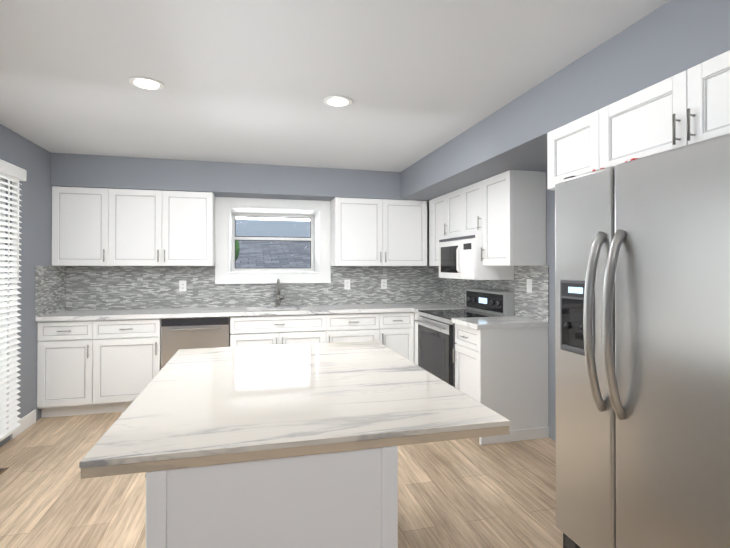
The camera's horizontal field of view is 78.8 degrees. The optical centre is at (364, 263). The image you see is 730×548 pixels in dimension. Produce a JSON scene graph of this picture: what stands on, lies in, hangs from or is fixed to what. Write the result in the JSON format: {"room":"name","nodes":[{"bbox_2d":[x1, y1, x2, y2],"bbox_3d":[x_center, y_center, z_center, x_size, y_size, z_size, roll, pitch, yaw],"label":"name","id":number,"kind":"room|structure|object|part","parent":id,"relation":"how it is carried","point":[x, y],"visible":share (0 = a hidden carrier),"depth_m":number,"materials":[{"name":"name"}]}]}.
{"room":"kitchen","nodes":[
{"label":"kitchen","id":0,"kind":"room"},
{"bbox_2d":[0,124,51,446],"bbox_3d":[-2.234,0.148,1.013,0.150,2.440,7.500,0,0,-14],"label":"wall","id":1,"kind":"structure","parent":0,"point":[36,192],"depth_m":3.79,"materials":[{"name":"grey"}]},
{"bbox_2d":[0,177,17,439],"bbox_3d":[-2.615,0.307,2.618,0.126,2.144,1.930,0,0,-14],"label":"window","id":2,"kind":"structure","parent":1,"relation":"in","point":[13,435],"depth_m":3.51,"materials":[{"name":"white"}]},
{"bbox_2d":[0,159,26,441],"bbox_3d":[-2.510,0.265,2.645,0.087,2.040,1.840,0,0,-14],"label":"window blinds","id":3,"kind":"object","parent":2,"relation":"attached to","point":[9,385],"visible":1,"depth_m":3.36,"materials":[{"name":"white plastic"}]},
{"bbox_2d":[17,409,35,435],"bbox_3d":[-2.842,1.330,3.721,0.013,0.114,0.345,0,0,-14],"label":"baseboard","id":4,"kind":"structure","parent":1,"relation":"attached to","point":[27,421],"depth_m":3.71,"materials":[{"name":"white wood"}]},
{"bbox_2d":[35,266,66,316],"bbox_3d":[-2.963,0.244,4.199,0.011,0.452,0.625,0,0,-14],"label":"tile backsplash","id":5,"kind":"structure","parent":1,"relation":"attached to","point":[60,288],"depth_m":4.16,"materials":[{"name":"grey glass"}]},
{"bbox_2d":[52,153,395,316],"bbox_3d":[-1.353,0.175,4.844,3.450,2.440,0.510,0,0,-14],"label":"wall","id":6,"kind":"structure","parent":0,"point":[223,179],"depth_m":4.58,"materials":[{"name":"grey paint"}]},
{"bbox_2d":[67,266,438,309],"bbox_3d":[-1.044,0.250,5.025,4.138,0.452,0.010,0,0,-14],"label":"tile backsplash","id":7,"kind":"structure","parent":6,"relation":"attached to","point":[88,287],"depth_m":4.87,"materials":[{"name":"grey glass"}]},
{"bbox_2d":[179,281,185,290],"bbox_3d":[-1.962,0.240,4.782,0.072,0.116,0.008,0,0,-14],"label":"electrical outlet","id":8,"kind":"object","parent":7,"relation":"attached to","point":[182,285],"visible":1,"depth_m":4.78,"materials":[{"name":"white plastic"}]},
{"bbox_2d":[344,279,349,288],"bbox_3d":[-0.208,0.243,5.229,0.072,0.116,0.008,0,0,-14],"label":"electrical outlet","id":9,"kind":"object","parent":7,"relation":"attached to","point":[346,283],"visible":1,"depth_m":5.23,"materials":[{"name":"white plastic"}]},
{"bbox_2d":[381,279,386,288],"bbox_3d":[0.228,0.244,5.340,0.072,0.116,0.008,0,0,-14],"label":"electrical outlet","id":10,"kind":"object","parent":7,"relation":"attached to","point":[383,283],"visible":1,"depth_m":5.34,"materials":[{"name":"white plastic"}]},
{"bbox_2d":[215,197,330,283],"bbox_3d":[-1.077,-0.252,5.243,1.276,0.956,0.520,0,0,-14],"label":"window","id":11,"kind":"structure","parent":6,"relation":"in","point":[228,210],"depth_m":5.12,"materials":[{"name":"white"}]},
{"bbox_2d":[0,412,562,547],"bbox_3d":[-0.156,1.422,1.534,4.440,0.100,7.500,0,0,-14],"label":"floor","id":12,"kind":"structure","parent":0,"point":[467,493],"depth_m":2.66,"materials":[{"name":"brown wood"}]},
{"bbox_2d":[0,467,8,474],"bbox_3d":[-2.426,1.377,2.829,0.120,0.008,0.330,0,0,-14],"label":"floor vent","id":13,"kind":"object","parent":12,"relation":"in","point":[2,470],"visible":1,"depth_m":2.96,"materials":[{"name":"brown metal"}]},
{"bbox_2d":[37,320,100,417],"bbox_3d":[-2.732,0.952,4.279,0.498,0.880,0.609,0,0,-14],"label":"base cabinet","id":14,"kind":"object","parent":12,"relation":"on","point":[84,367],"depth_m":4.00,"materials":[{"name":"white wood"}]},
{"bbox_2d":[101,318,161,412],"bbox_3d":[-2.304,0.953,4.388,0.624,0.880,0.609,0,0,-14],"label":"base cabinet","id":15,"kind":"object","parent":12,"relation":"on","point":[130,348],"depth_m":4.11,"materials":[{"name":"white wood"}]},
{"bbox_2d":[161,316,231,368],"bbox_3d":[-1.687,0.951,4.509,0.616,0.860,0.645,0,0,-14],"label":"dishwasher","id":16,"kind":"object","parent":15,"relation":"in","point":[177,334],"visible":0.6,"depth_m":4.24,"materials":[{"name":"grey metal"}]},
{"bbox_2d":[36,302,458,321],"bbox_3d":[-0.966,0.494,4.718,4.136,0.040,0.638,0,0,-14],"label":"countertop","id":17,"kind":"structure","parent":15,"relation":"on","point":[106,314],"depth_m":4.49,"materials":[{"name":"stone"}]},
{"bbox_2d":[244,309,315,333],"bbox_3d":[-0.915,0.622,4.741,0.714,0.215,0.444,0,0,-14],"label":"sink","id":18,"kind":"object","parent":17,"relation":"in","point":[280,332],"depth_m":4.53,"materials":[{"name":"silver metal"}]},
{"bbox_2d":[275,278,285,305],"bbox_3d":[-0.926,0.319,4.912,0.121,0.313,0.237,0,0,-14],"label":"faucet","id":19,"kind":"object","parent":17,"relation":"on","point":[278,297],"visible":1,"depth_m":4.97,"materials":[{"name":"silver metal"}]},
{"bbox_2d":[115,441,406,547],"bbox_3d":[-0.393,0.934,1.735,0.662,0.879,1.300,0,0,-14],"label":"kitchen island","id":20,"kind":"object","parent":12,"relation":"on","point":[347,497],"depth_m":1.12,"materials":[{"name":"white wood"}]},
{"bbox_2d":[79,341,509,478],"bbox_3d":[-0.289,0.474,1.827,1.098,0.040,1.420,0,0,-14],"label":"island countertop","id":21,"kind":"structure","parent":20,"relation":"on","point":[215,404],"depth_m":1.38,"materials":[{"name":"white stone"}]},
{"bbox_2d":[230,328,332,346],"bbox_3d":[-0.903,1.075,4.745,1.004,0.640,0.609,0,0,-14],"label":"base cabinet","id":22,"kind":"object","parent":12,"relation":"on","point":[237,339],"depth_m":4.44,"materials":[{"name":"white wood"}]},
{"bbox_2d":[309,312,384,345],"bbox_3d":[-0.199,0.956,4.925,0.690,0.880,0.609,0,0,-14],"label":"base cabinet","id":23,"kind":"object","parent":12,"relation":"on","point":[347,327],"depth_m":4.63,"materials":[{"name":"white wood"}]},
{"bbox_2d":[385,312,413,362],"bbox_3d":[0.237,0.957,5.036,0.450,0.880,0.609,0,0,-14],"label":"base cabinet","id":24,"kind":"object","parent":12,"relation":"on","point":[399,326],"depth_m":4.77,"materials":[{"name":"white wood"}]},
{"bbox_2d":[414,312,453,364],"bbox_3d":[0.850,0.955,4.761,0.595,0.880,0.226,0,0,-14],"label":"base cabinet","id":25,"kind":"object","parent":12,"relation":"on","point":[416,315],"depth_m":4.74,"materials":[{"name":"white wood"}]},
{"bbox_2d":[408,306,465,312],"bbox_3d":[0.824,0.494,4.740,0.656,0.040,0.193,0,0,-14],"label":"countertop","id":26,"kind":"structure","parent":25,"relation":"on","point":[415,309],"depth_m":4.76,"materials":[{"name":"stone"}]},
{"bbox_2d":[414,288,513,386],"bbox_3d":[0.913,0.824,4.267,0.692,1.135,0.756,0,0,-14],"label":"stove","id":27,"kind":"object","parent":12,"relation":"on","point":[436,338],"visible":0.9,"depth_m":4.13,"materials":[{"name":"grey"}]},
{"bbox_2d":[454,324,548,444],"bbox_3d":[1.121,0.948,3.694,0.598,0.880,0.445,0,0,-14],"label":"base cabinet","id":28,"kind":"object","parent":12,"relation":"on","point":[503,372],"depth_m":3.49,"materials":[{"name":"white wood"}]},
{"bbox_2d":[451,316,548,329],"bbox_3d":[1.106,0.487,3.691,0.628,0.040,0.453,0,0,-14],"label":"countertop","id":29,"kind":"structure","parent":28,"relation":"on","point":[501,322],"depth_m":3.54,"materials":[{"name":"stone"}]},
{"bbox_2d":[555,133,729,547],"bbox_3d":[1.390,0.469,1.806,0.934,1.810,0.906,0,0,-14],"label":"refrigerator","id":30,"kind":"object","parent":12,"relation":"on","point":[642,310],"depth_m":1.65,"materials":[{"name":"grey metal"}]},
{"bbox_3d":[1.114,-0.417,1.950,0.085,0.037,0.259,0,0,-14],"label":"items on top of the fridge","id":31,"kind":"part","parent":30,"relation":"part of","materials":[{"name":"white"}]},
{"bbox_2d":[0,0,669,171],"bbox_3d":[-0.156,-1.118,1.552,4.440,0.100,7.500,0,0,-14],"label":"ceiling","id":32,"kind":"structure","parent":0,"point":[260,81],"depth_m":2.44,"materials":[{"name":"white paint"}]},
{"bbox_2d":[129,76,163,89],"bbox_3d":[-1.281,-1.056,2.606,0.184,0.008,0.184,0,0,-14],"label":"recessed light","id":33,"kind":"object","parent":32,"relation":"in","point":[147,83],"visible":1,"depth_m":2.59,"materials":[{"name":"white plastic"}]},
{"bbox_2d":[324,96,351,106],"bbox_3d":[-0.176,-1.054,2.888,0.184,0.008,0.184,0,0,-14],"label":"recessed light","id":34,"kind":"object","parent":32,"relation":"in","point":[338,101],"visible":1,"depth_m":2.87,"materials":[{"name":"white"}]},
{"bbox_2d":[396,0,729,440],"bbox_3d":[1.589,0.155,1.988,0.840,2.440,7.500,0,0,-14],"label":"wall","id":35,"kind":"structure","parent":0,"point":[670,38],"depth_m":2.47,"materials":[{"name":"grey paint"}]},
{"bbox_2d":[429,193,448,265],"bbox_3d":[0.969,-0.355,4.841,0.326,0.756,0.430,0,0,-14],"label":"upper cabinet","id":36,"kind":"object","parent":35,"relation":"attached to","point":[439,206],"depth_m":4.89,"materials":[{"name":"white wood"}]},
{"bbox_2d":[449,190,456,237],"bbox_3d":[1.061,-0.497,4.479,0.326,0.476,0.440,0,0,-14],"label":"upper cabinet","id":37,"kind":"object","parent":35,"relation":"attached to","point":[452,195],"depth_m":4.51,"materials":[{"name":"white wood"}]},
{"bbox_2d":[457,181,480,236],"bbox_3d":[1.140,-0.500,4.169,0.326,0.476,0.439,0,0,-14],"label":"upper cabinet","id":38,"kind":"object","parent":35,"relation":"attached to","point":[468,197],"depth_m":4.18,"materials":[{"name":"white wood"}]},
{"bbox_2d":[439,234,513,279],"bbox_3d":[1.036,-0.055,4.304,0.440,0.403,0.756,0,0,-14],"label":"microwave","id":39,"kind":"object","parent":38,"relation":"attached to","point":[459,257],"visible":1,"depth_m":4.02,"materials":[{"name":"white"}]},
{"bbox_2d":[439,266,548,321],"bbox_3d":[1.212,0.247,4.533,0.011,0.452,2.040,0,0,-14],"label":"tile backsplash","id":40,"kind":"structure","parent":35,"relation":"attached to","point":[534,305],"depth_m":3.90,"materials":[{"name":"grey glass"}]},
{"bbox_2d":[527,279,531,292],"bbox_3d":[1.393,0.188,3.775,0.013,0.116,0.072,0,0,-14],"label":"light switch","id":41,"kind":"object","parent":40,"relation":"attached to","point":[529,285],"visible":1,"depth_m":3.77,"materials":[{"name":"white plastic"}]},
{"bbox_2d":[481,170,545,265],"bbox_3d":[1.240,-0.362,3.776,0.326,0.756,0.489,0,0,-14],"label":"upper cabinet","id":42,"kind":"object","parent":35,"relation":"attached to","point":[504,213],"depth_m":3.56,"materials":[{"name":"white wood"}]},
{"bbox_2d":[547,50,729,189],"bbox_3d":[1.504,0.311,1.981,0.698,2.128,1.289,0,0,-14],"label":"upper cabinet","id":43,"kind":"object","parent":35,"relation":"attached to","point":[691,105],"visible":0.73,"depth_m":1.89,"materials":[{"name":"white wood"}]},
{"label":"outside","id":44,"kind":"structure","parent":0,"visible":0},
{"bbox_2d":[236,217,309,267],"bbox_3d":[-2.700,0.022,7.191,30.000,4.020,23.000,0,0,-14],"label":"scenery","id":45,"kind":"structure","parent":44,"point":[273,260],"depth_m":12.60,"materials":[{"name":"grey"}]}
]}

